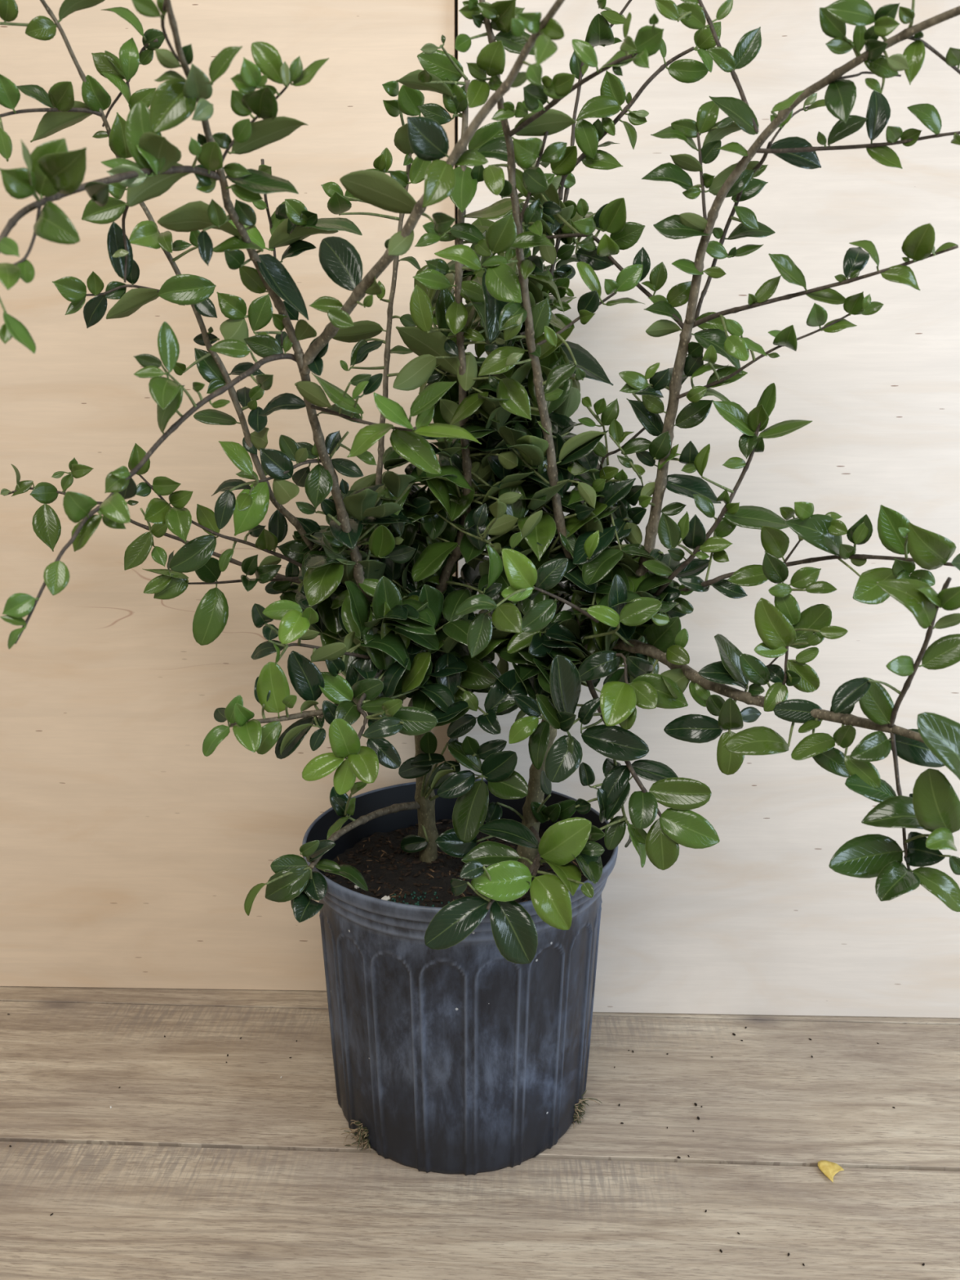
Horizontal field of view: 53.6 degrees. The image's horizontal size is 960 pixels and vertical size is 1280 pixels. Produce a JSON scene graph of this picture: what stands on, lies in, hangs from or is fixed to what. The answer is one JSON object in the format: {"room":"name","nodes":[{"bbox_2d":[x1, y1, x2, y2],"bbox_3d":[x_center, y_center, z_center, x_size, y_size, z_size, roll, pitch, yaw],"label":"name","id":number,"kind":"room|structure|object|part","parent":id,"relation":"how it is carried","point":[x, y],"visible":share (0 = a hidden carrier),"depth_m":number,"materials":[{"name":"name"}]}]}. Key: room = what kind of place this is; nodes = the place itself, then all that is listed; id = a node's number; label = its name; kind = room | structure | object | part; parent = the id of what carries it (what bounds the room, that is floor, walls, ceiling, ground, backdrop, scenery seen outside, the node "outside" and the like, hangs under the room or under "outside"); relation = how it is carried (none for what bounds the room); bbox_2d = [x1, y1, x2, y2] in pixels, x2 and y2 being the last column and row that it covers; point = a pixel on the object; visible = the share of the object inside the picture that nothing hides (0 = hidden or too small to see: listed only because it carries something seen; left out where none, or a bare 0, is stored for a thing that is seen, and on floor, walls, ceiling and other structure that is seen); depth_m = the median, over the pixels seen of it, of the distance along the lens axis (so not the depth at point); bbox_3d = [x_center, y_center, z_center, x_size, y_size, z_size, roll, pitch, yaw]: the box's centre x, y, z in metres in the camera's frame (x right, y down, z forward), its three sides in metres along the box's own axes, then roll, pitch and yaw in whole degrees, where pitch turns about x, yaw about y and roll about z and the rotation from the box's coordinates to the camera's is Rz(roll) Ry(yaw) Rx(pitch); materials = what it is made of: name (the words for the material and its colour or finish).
{"room":"plain indoor room","nodes":[
{"label":"plain indoor room","id":0,"kind":"room"},
{"bbox_2d":[455,0,457,761],"bbox_3d":[0.001,-0.775,1.353,4.400,2.500,0.100,0,12,1],"label":"wall","id":1,"kind":"structure","parent":0,"point":[456,1],"depth_m":1.31,"materials":[{"name":"paint"}]},
{"bbox_2d":[0,986,959,1279],"bbox_3d":[0.001,0.768,0.177,4.400,0.030,2.974,1,12,2],"label":"floor","id":2,"kind":"structure","parent":0,"point":[200,1166],"depth_m":1.04,"materials":[{"name":"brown wood"}]},
{"bbox_2d":[0,0,456,991],"bbox_3d":[-0.640,-0.542,1.227,1.217,2.096,0.158,0,12,1],"label":"plywood sheet","id":3,"kind":"object","parent":2,"relation":"on","point":[131,855],"visible":0.57,"depth_m":1.27,"materials":[{"name":"brown wood"}]},
{"bbox_2d":[0,0,959,1175],"bbox_3d":[-0.055,-0.012,0.905,0.877,1.192,0.615,-2,12,-11],"label":"potted shrub","id":4,"kind":"object","parent":2,"relation":"on","point":[460,915],"visible":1,"depth_m":0.91,"materials":[{"name":"green plant"}]},
{"bbox_3d":[-0.234,-0.276,0.611,0.017,0.083,0.189,6,14,28],"label":"stem","id":5,"kind":"part","parent":4,"relation":"part of","materials":[{"name":"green plant"}]},
{"bbox_3d":[-0.368,-0.120,1.100,0.355,0.112,0.026,1,12,3],"label":"stem","id":6,"kind":"part","parent":4,"relation":"part of","materials":[{"name":"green plant"}]},
{"bbox_3d":[-0.236,-0.121,0.732,0.014,0.208,0.270,10,15,38],"label":"stem","id":7,"kind":"part","parent":4,"relation":"part of","materials":[{"name":"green plant"}]},
{"bbox_3d":[-0.255,-0.290,0.880,0.158,0.455,0.244,0,12,0],"label":"stem","id":8,"kind":"part","parent":4,"relation":"part of","materials":[{"name":"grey plant"}]},
{"bbox_3d":[-0.261,-0.119,1.000,0.181,0.114,0.009,-3,12,-16],"label":"stem","id":9,"kind":"part","parent":4,"relation":"part of","materials":[{"name":"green plant"}]},
{"bbox_3d":[-0.178,-0.314,0.682,0.024,0.192,0.226,2,12,8],"label":"stem","id":10,"kind":"part","parent":4,"relation":"part of","materials":[{"name":"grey plant"}]},
{"bbox_3d":[-0.157,0.039,0.973,0.206,0.073,0.037,-10,16,-39],"label":"stem","id":11,"kind":"part","parent":4,"relation":"part of","materials":[{"name":"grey plant"}]},
{"bbox_3d":[-0.107,-0.114,0.938,0.102,0.314,0.209,0,12,0],"label":"stem","id":12,"kind":"part","parent":4,"relation":"part of","materials":[{"name":"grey plant"}]},
{"bbox_3d":[-0.123,0.206,1.053,0.011,0.029,0.191,8,14,34],"label":"stem","id":13,"kind":"part","parent":4,"relation":"part of","materials":[{"name":"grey plant"}]},
{"bbox_3d":[-0.107,-0.283,0.992,0.027,0.430,0.092,10,15,38],"label":"stem","id":14,"kind":"part","parent":4,"relation":"part of","materials":[{"name":"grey plant"}]},
{"bbox_3d":[-0.050,-0.311,0.697,0.212,0.214,0.216,0,12,0],"label":"stem","id":15,"kind":"part","parent":4,"relation":"part of","materials":[{"name":"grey plant"}]},
{"bbox_3d":[-0.022,-0.232,0.958,0.040,0.557,0.152,-5,13,-21],"label":"stem","id":16,"kind":"part","parent":4,"relation":"part of","materials":[{"name":"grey plant"}]},
{"bbox_2d":[302,778,617,1175],"bbox_3d":[-0.022,0.383,1.128,0.360,0.328,0.361,0,12,0],"label":"pot","id":17,"kind":"object","parent":4,"relation":"attached to","point":[464,1058],"depth_m":1.01,"materials":[{"name":"black plastic"}]},
{"bbox_3d":[0.057,-0.227,0.884,0.120,0.598,0.227,0,12,0],"label":"stem","id":18,"kind":"part","parent":4,"relation":"part of","materials":[{"name":"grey plant"}]},
{"bbox_3d":[0.043,-0.381,0.795,0.006,0.075,0.044,-7,14,-28],"label":"stem","id":19,"kind":"part","parent":4,"relation":"part of","materials":[{"name":"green plant"}]},
{"bbox_3d":[0.060,0.221,1.011,0.013,0.051,0.216,0,12,2],"label":"stem","id":20,"kind":"part","parent":4,"relation":"part of","materials":[{"name":"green plant"}]},
{"bbox_3d":[0.070,-0.414,0.724,0.131,0.031,0.007,12,17,43],"label":"stem","id":21,"kind":"part","parent":4,"relation":"part of","materials":[{"name":"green plant"}]},
{"bbox_3d":[0.105,-0.355,0.997,0.026,0.558,0.123,-10,16,-39],"label":"stem","id":22,"kind":"part","parent":4,"relation":"part of","materials":[{"name":"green plant"}]},
{"bbox_3d":[0.141,0.106,0.987,0.021,0.129,0.128,-8,14,-32],"label":"stem","id":23,"kind":"part","parent":4,"relation":"part of","materials":[{"name":"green plant"}]},
{"bbox_3d":[0.134,-0.480,0.890,0.131,0.113,0.008,6,13,27],"label":"stem","id":24,"kind":"part","parent":4,"relation":"part of","materials":[{"name":"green plant"}]},
{"bbox_3d":[0.154,-0.128,0.975,0.157,0.373,0.046,12,17,44],"label":"stem","id":25,"kind":"part","parent":4,"relation":"part of","materials":[{"name":"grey plant"}]},
{"bbox_3d":[0.197,-0.400,0.829,0.008,0.082,0.021,-7,14,-29],"label":"stem","id":26,"kind":"part","parent":4,"relation":"part of","materials":[{"name":"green plant"}]},
{"bbox_3d":[0.206,-0.096,0.948,0.150,0.254,0.019,10,16,40],"label":"stem","id":27,"kind":"part","parent":4,"relation":"part of","materials":[{"name":"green plant"}]},
{"bbox_3d":[0.201,-0.475,0.776,0.058,0.117,0.012,3,12,13],"label":"stem","id":28,"kind":"part","parent":4,"relation":"part of","materials":[{"name":"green plant"}]},
{"bbox_3d":[0.218,-0.351,0.842,0.044,0.136,0.113,0,12,0],"label":"stem","id":29,"kind":"part","parent":4,"relation":"part of","materials":[{"name":"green plant"}]},
{"bbox_3d":[0.225,0.040,0.926,0.028,0.051,0.367,-12,17,-43],"label":"stem","id":30,"kind":"part","parent":4,"relation":"part of","materials":[{"name":"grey plant"}]},
{"bbox_3d":[0.252,-0.256,0.862,0.158,0.072,0.011,7,14,30],"label":"stem","id":31,"kind":"part","parent":4,"relation":"part of","materials":[{"name":"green plant"}]},
{"bbox_3d":[0.288,-0.043,0.894,0.326,0.084,0.018,10,16,40],"label":"stem","id":32,"kind":"part","parent":4,"relation":"part of","materials":[{"name":"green plant"}]},
{"bbox_3d":[0.264,-0.363,0.759,0.152,0.189,0.201,0,12,0],"label":"stem","id":33,"kind":"part","parent":4,"relation":"part of","materials":[{"name":"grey plant"}]},
{"bbox_3d":[0.282,-0.298,0.807,0.221,0.048,0.014,9,15,35],"label":"stem","id":34,"kind":"part","parent":4,"relation":"part of","materials":[{"name":"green plant"}]},
{"bbox_3d":[0.302,-0.393,0.753,0.164,0.006,0.009,4,13,17],"label":"stem","id":35,"kind":"part","parent":4,"relation":"part of","materials":[{"name":"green plant"}]},
{"bbox_3d":[0.352,0.136,0.796,0.005,0.120,0.029,-11,16,-42],"label":"stem","id":36,"kind":"part","parent":4,"relation":"part of","materials":[{"name":"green plant"}]},
{"bbox_3d":[0.363,0.083,0.759,0.008,0.010,0.079,-6,13,-26],"label":"stem","id":37,"kind":"part","parent":4,"relation":"part of","materials":[{"name":"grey plant"}]},
{"bbox_3d":[0.346,0.013,0.750,0.008,0.135,0.064,-2,12,-8],"label":"stem","id":38,"kind":"part","parent":4,"relation":"part of","materials":[{"name":"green plant"}]},
{"bbox_2d":[457,0,959,1017],"bbox_3d":[0.583,-0.529,1.176,1.221,2.092,0.202,0,12,2],"label":"plywood sheet","id":39,"kind":"object","parent":2,"relation":"on","point":[757,920],"visible":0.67,"depth_m":1.21,"materials":[{"name":"brown wood"}]},
{"bbox_2d":[817,1160,844,1182],"bbox_3d":[0.376,0.569,1.022,0.024,0.003,0.028,-8,14,-32],"label":"fallen leaf","id":40,"kind":"object","parent":2,"relation":"on","point":[829,1169],"visible":1,"depth_m":1.02,"materials":[{"name":"yellow plant"}]}
]}

